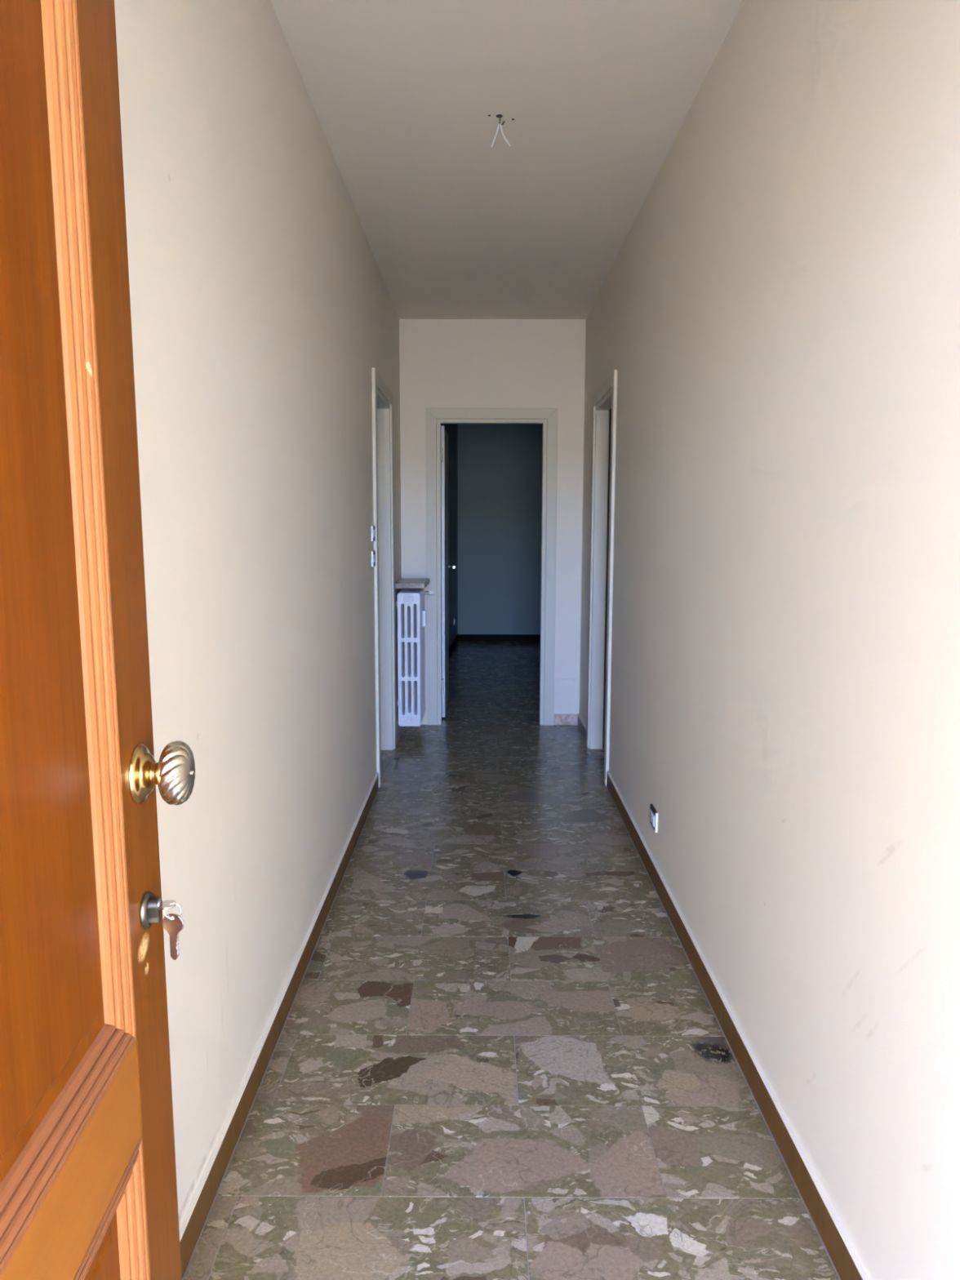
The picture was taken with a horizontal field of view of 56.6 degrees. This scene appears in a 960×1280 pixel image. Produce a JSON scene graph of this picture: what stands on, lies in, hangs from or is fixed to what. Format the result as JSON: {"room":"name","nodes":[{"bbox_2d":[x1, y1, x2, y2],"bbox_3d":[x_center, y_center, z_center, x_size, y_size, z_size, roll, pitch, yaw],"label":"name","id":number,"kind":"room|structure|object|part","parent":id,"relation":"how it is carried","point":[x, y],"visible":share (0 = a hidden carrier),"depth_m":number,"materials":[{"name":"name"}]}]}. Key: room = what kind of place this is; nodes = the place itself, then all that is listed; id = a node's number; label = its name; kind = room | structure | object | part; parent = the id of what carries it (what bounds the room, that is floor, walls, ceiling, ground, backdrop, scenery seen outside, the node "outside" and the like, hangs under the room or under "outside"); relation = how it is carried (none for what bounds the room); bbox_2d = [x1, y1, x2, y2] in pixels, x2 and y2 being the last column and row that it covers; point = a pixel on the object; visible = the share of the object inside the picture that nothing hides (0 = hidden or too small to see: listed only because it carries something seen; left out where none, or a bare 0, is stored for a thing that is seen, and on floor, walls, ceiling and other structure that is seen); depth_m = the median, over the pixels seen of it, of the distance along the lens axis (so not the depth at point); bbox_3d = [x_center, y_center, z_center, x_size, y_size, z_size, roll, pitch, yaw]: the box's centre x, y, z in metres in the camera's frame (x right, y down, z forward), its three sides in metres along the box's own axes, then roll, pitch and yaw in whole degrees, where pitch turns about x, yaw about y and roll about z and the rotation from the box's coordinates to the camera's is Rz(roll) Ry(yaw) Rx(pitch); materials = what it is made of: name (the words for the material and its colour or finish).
{"room":"apartment entrance hallway","nodes":[
{"label":"apartment entrance hallway","id":0,"kind":"room"},
{"bbox_2d":[114,0,401,1227],"bbox_3d":[-0.607,-0.397,3.162,0.100,2.780,6.048,0,7,0],"label":"wall","id":1,"kind":"structure","parent":0,"point":[263,311],"depth_m":2.12,"materials":[{"name":"paint"}]},
{"bbox_2d":[178,772,378,1278],"bbox_3d":[-0.558,1.037,2.560,0.012,0.084,4.491,0,7,0],"label":"baseboard","id":2,"kind":"structure","parent":1,"relation":"attached to","point":[193,1222],"depth_m":2.22,"materials":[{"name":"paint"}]},
{"bbox_3d":[-0.562,1.179,1.457,0.011,0.081,1.548,0,7,0],"label":"baseboard","id":3,"kind":"part","parent":2,"relation":"part of","materials":[{"name":"brown wood"}]},
{"bbox_3d":[-0.556,0.982,3.002,0.011,0.081,1.562,0,7,0],"label":"baseboard","id":4,"kind":"part","parent":2,"relation":"part of","materials":[{"name":"brown wood"}]},
{"bbox_3d":[-0.551,0.819,4.283,0.011,0.081,1.017,0,7,0],"label":"baseboard","id":5,"kind":"part","parent":2,"relation":"part of","materials":[{"name":"brown wood"}]},
{"bbox_2d":[371,550,375,566],"bbox_3d":[-0.547,-0.419,4.580,0.011,0.080,0.095,0,7,0],"label":"light switch","id":6,"kind":"object","parent":1,"relation":"attached to","point":[373,553],"visible":1,"depth_m":4.54,"materials":[{"name":"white plastic"}]},
{"bbox_3d":[-0.544,-0.419,4.580,0.002,0.075,0.090,0,7,0],"label":"plate","id":7,"kind":"part","parent":6,"relation":"part of","materials":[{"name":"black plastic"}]},
{"bbox_2d":[371,525,375,541],"bbox_3d":[-0.546,-0.546,4.567,0.011,0.080,0.095,0,7,0],"label":"light switch","id":8,"kind":"object","parent":1,"relation":"attached to","point":[373,531],"visible":1,"depth_m":4.53,"materials":[{"name":"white plastic"}]},
{"bbox_2d":[371,367,395,787],"bbox_3d":[-0.608,-0.350,5.111,0.146,2.196,0.915,0,7,0],"label":"door frame","id":9,"kind":"structure","parent":1,"relation":"attached to","point":[382,397],"depth_m":5.42,"materials":[{"name":"paint"}]},
{"bbox_2d":[440,423,457,647],"bbox_3d":[-0.438,-1.080,8.538,0.100,2.780,4.602,1,7,3],"label":"wall","id":10,"kind":"structure","parent":0,"point":[451,428],"depth_m":10.11,"materials":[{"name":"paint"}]},
{"bbox_2d":[448,634,540,656],"bbox_3d":[1.465,0.265,8.701,3.928,0.080,4.592,0,7,0],"label":"baseboard","id":11,"kind":"structure","parent":10,"relation":"attached to","point":[460,637],"depth_m":10.97,"materials":[{"name":"black wood"}]},
{"bbox_3d":[-0.386,0.259,8.708,0.012,0.080,4.598,1,7,3],"label":"baseboard","id":12,"kind":"part","parent":11,"relation":"part of","materials":[{"name":"black wood"}]},
{"bbox_3d":[1.582,-0.024,10.973,3.710,0.080,0.012,0,7,0],"label":"baseboard","id":13,"kind":"part","parent":11,"relation":"part of","materials":[{"name":"black wood"}]},
{"bbox_2d":[399,319,586,724],"bbox_3d":[0.123,-0.782,6.208,6.600,2.780,0.100,0,7,0],"label":"wall","id":14,"kind":"structure","parent":0,"point":[445,363],"depth_m":6.05,"materials":[{"name":"paint"}]},
{"bbox_2d":[395,577,429,588],"bbox_3d":[-0.448,-0.378,5.913,0.197,0.033,0.559,0,7,0],"label":"shelf","id":15,"kind":"object","parent":14,"relation":"attached to","point":[403,583],"visible":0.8,"depth_m":5.64,"materials":[{"name":"grey stone"}]},
{"bbox_2d":[395,588,434,726],"bbox_3d":[-0.452,0.098,5.989,0.202,0.870,0.548,1,7,7],"label":"radiator","id":16,"kind":"object","parent":14,"relation":"attached to","point":[411,613],"visible":0.99,"depth_m":5.76,"materials":[{"name":"metal"}]},
{"bbox_3d":[-0.336,-0.329,6.179,0.036,0.038,0.038,0,7,0],"label":"valve knob","id":17,"kind":"part","parent":16,"relation":"part of","materials":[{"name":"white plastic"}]},
{"bbox_2d":[440,426,455,717],"bbox_3d":[-0.237,-0.511,6.713,0.089,2.088,0.755,0,7,0],"label":"door","id":18,"kind":"structure","parent":14,"relation":"in","point":[444,437],"depth_m":6.48,"materials":[{"name":"white paint"}]},
{"bbox_2d":[426,408,558,725],"bbox_3d":[0.079,-0.494,6.252,0.896,2.196,0.146,0,7,0],"label":"door frame","id":19,"kind":"structure","parent":14,"relation":"attached to","point":[435,417],"depth_m":6.15,"materials":[{"name":"paint"}]},
{"bbox_2d":[553,713,577,724],"bbox_3d":[0.612,0.564,6.322,0.182,0.079,0.012,0,7,0],"label":"baseboard","id":20,"kind":"structure","parent":14,"relation":"attached to","point":[559,718],"depth_m":6.32,"materials":[{"name":"stone"}]},
{"bbox_2d":[555,679,576,695],"bbox_3d":[0.608,0.335,6.296,0.144,0.119,0.005,0,7,0],"label":"junction box cover","id":21,"kind":"object","parent":14,"relation":"attached to","point":[563,686],"visible":1,"depth_m":6.29,"materials":[{"name":"paint"}]},
{"bbox_2d":[457,423,542,634],"bbox_3d":[0.141,-1.381,10.913,7.000,2.780,0.200,0,7,0],"label":"wall","id":22,"kind":"structure","parent":0,"point":[500,465],"depth_m":10.81,"materials":[{"name":"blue paint"}]},
{"bbox_2d":[270,0,743,319],"bbox_3d":[0.124,-2.212,5.242,7.000,0.300,11.240,0,7,0],"label":"ceiling","id":23,"kind":"structure","parent":0,"point":[597,94],"depth_m":3.10,"materials":[{"name":"paint"}]},
{"bbox_2d":[488,114,514,146],"bbox_3d":[0.073,-1.733,3.033,0.094,0.097,0.031,-1,7,-11],"label":"wires","id":24,"kind":"object","parent":23,"relation":"hanging from","point":[499,116],"visible":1,"depth_m":3.03,"materials":[{"name":"metal"}]},
{"bbox_2d":[182,640,840,1279],"bbox_3d":[0.117,0.794,5.625,7.000,0.200,11.240,0,7,0],"label":"floor","id":25,"kind":"structure","parent":0,"point":[500,1053],"depth_m":2.29,"materials":[{"name":"stone"}]},
{"bbox_2d":[578,0,959,1279],"bbox_3d":[0.746,-0.393,3.157,0.100,2.780,6.048,0,7,0],"label":"wall","id":26,"kind":"structure","parent":0,"point":[777,317],"depth_m":1.84,"materials":[{"name":"paint"}]},
{"bbox_2d":[577,713,586,742],"bbox_3d":[0.697,0.599,6.028,0.012,0.084,0.578,0,7,0],"label":"baseboard","id":27,"kind":"structure","parent":26,"relation":"attached to","point":[581,725],"depth_m":6.01,"materials":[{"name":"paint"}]},
{"bbox_2d":[586,369,617,786],"bbox_3d":[0.759,-0.352,5.154,0.146,2.196,0.910,0,7,0],"label":"door frame","id":28,"kind":"structure","parent":26,"relation":"attached to","point":[604,400],"depth_m":5.47,"materials":[{"name":"paint"}]},
{"bbox_2d":[649,804,657,832],"bbox_3d":[0.687,0.706,3.535,0.013,0.080,0.118,0,7,0],"label":"wall outlet","id":29,"kind":"object","parent":26,"relation":"attached to","point":[653,813],"visible":1,"depth_m":3.50,"materials":[{"name":"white plastic"}]},
{"bbox_2d":[649,808,652,822],"bbox_3d":[0.683,0.703,3.559,0.004,0.045,0.038,0,7,0],"label":"socket","id":30,"kind":"object","parent":29,"relation":"attached to","point":[651,810],"depth_m":3.55,"materials":[{"name":"white plastic"}]},
{"bbox_3d":[0.686,0.706,3.535,0.002,0.075,0.113,0,7,0],"label":"plate","id":31,"kind":"part","parent":29,"relation":"part of","materials":[{"name":"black plastic"}]},
{"bbox_2d":[651,813,654,826],"bbox_3d":[0.683,0.709,3.510,0.004,0.045,0.038,0,7,0],"label":"socket","id":32,"kind":"object","parent":29,"relation":"attached to","point":[652,814],"depth_m":3.51,"materials":[{"name":"white plastic"}]},
{"bbox_3d":[0.690,0.706,3.536,0.008,0.080,0.116,0,7,0],"label":"frame","id":33,"kind":"part","parent":29,"relation":"part of","materials":[{"name":"black plastic"}]},
{"bbox_2d":[606,770,870,1279],"bbox_3d":[0.684,1.038,2.580,0.012,0.084,4.541,0,7,0],"label":"baseboard","id":34,"kind":"structure","parent":26,"relation":"attached to","point":[844,1257],"depth_m":2.15,"materials":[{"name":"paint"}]},
{"bbox_3d":[0.691,0.804,4.425,0.011,0.081,0.823,0,7,0],"label":"baseboard","id":35,"kind":"part","parent":34,"relation":"part of","materials":[{"name":"brown wood"}]},
{"bbox_3d":[0.687,0.954,3.248,0.011,0.081,1.546,0,7,0],"label":"baseboard","id":36,"kind":"part","parent":34,"relation":"part of","materials":[{"name":"brown wood"}]},
{"bbox_3d":[0.681,1.149,1.711,0.011,0.081,1.548,0,7,0],"label":"baseboard","id":37,"kind":"part","parent":34,"relation":"part of","materials":[{"name":"brown wood"}]},
{"bbox_3d":[0.100,0.006,0.010,7.000,2.780,0.300,0,7,0],"label":"wall","id":38,"kind":"structure","parent":0,"visible":0},
{"bbox_2d":[0,0,195,1279],"bbox_3d":[-0.364,0.262,0.651,0.115,2.092,0.880,0,7,-3],"label":"door","id":39,"kind":"structure","parent":38,"relation":"in","point":[88,1185],"depth_m":0.86,"materials":[{"name":"brown wood"}]},
{"bbox_3d":[-0.392,-0.086,0.605,0.012,1.071,0.556,-1,7,-3],"label":"panel","id":40,"kind":"part","parent":39,"relation":"part of","materials":[{"name":"brown wood"}]},
{"bbox_3d":[-0.376,0.465,0.676,0.020,0.046,0.643,-1,7,-3],"label":"moulding","id":41,"kind":"part","parent":39,"relation":"part of","materials":[{"name":"brown wood"}]},
{"bbox_3d":[-0.390,0.547,0.685,0.045,0.118,0.643,-1,7,-3],"label":"rail","id":42,"kind":"part","parent":39,"relation":"part of","materials":[{"name":"brown wood"}]},
{"bbox_3d":[-0.396,-0.124,0.902,0.020,1.158,0.046,-1,7,-3],"label":"moulding","id":43,"kind":"part","parent":39,"relation":"part of","materials":[{"name":"brown wood"}]},
{"bbox_3d":[-0.387,0.862,0.726,0.012,0.430,0.556,-1,7,-3],"label":"panel","id":44,"kind":"part","parent":39,"relation":"part of","materials":[{"name":"brown wood"}]},
{"bbox_3d":[-0.376,0.628,0.697,0.020,0.046,0.643,-1,7,-3],"label":"moulding","id":45,"kind":"part","parent":39,"relation":"part of","materials":[{"name":"brown wood"}]},
{"bbox_3d":[-0.390,0.825,1.022,0.013,0.517,0.050,2,7,14],"label":"moulding","id":46,"kind":"part","parent":39,"relation":"part of","materials":[{"name":"brown wood"}]},
{"bbox_2d":[157,899,176,909],"bbox_3d":[-0.379,0.308,1.035,0.049,0.002,0.023,0,7,-3],"label":"key","id":47,"kind":"object","parent":39,"relation":"attached to","point":[165,904],"visible":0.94,"depth_m":1.03,"materials":[{"name":"silver metal"}]},
{"bbox_2d":[164,902,181,919],"bbox_3d":[-0.358,0.316,1.038,0.020,0.020,0.002,-2,7,-15],"label":"ring","id":48,"kind":"object","parent":47,"relation":"attached to","point":[171,903],"visible":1,"depth_m":1.04,"materials":[{"name":"metal"}]},
{"bbox_2d":[162,913,184,959],"bbox_3d":[-0.358,0.347,1.042,0.026,0.056,0.003,1,7,9],"label":"key","id":49,"kind":"object","parent":48,"relation":"hanging from","point":[173,926],"visible":1,"depth_m":1.04,"materials":[{"name":"silver metal"}]},
{"bbox_3d":[-0.347,0.152,1.019,0.034,0.072,0.072,-1,7,-3],"label":"knob","id":50,"kind":"part","parent":39,"relation":"part of","materials":[{"name":"gold metal"}]}
]}

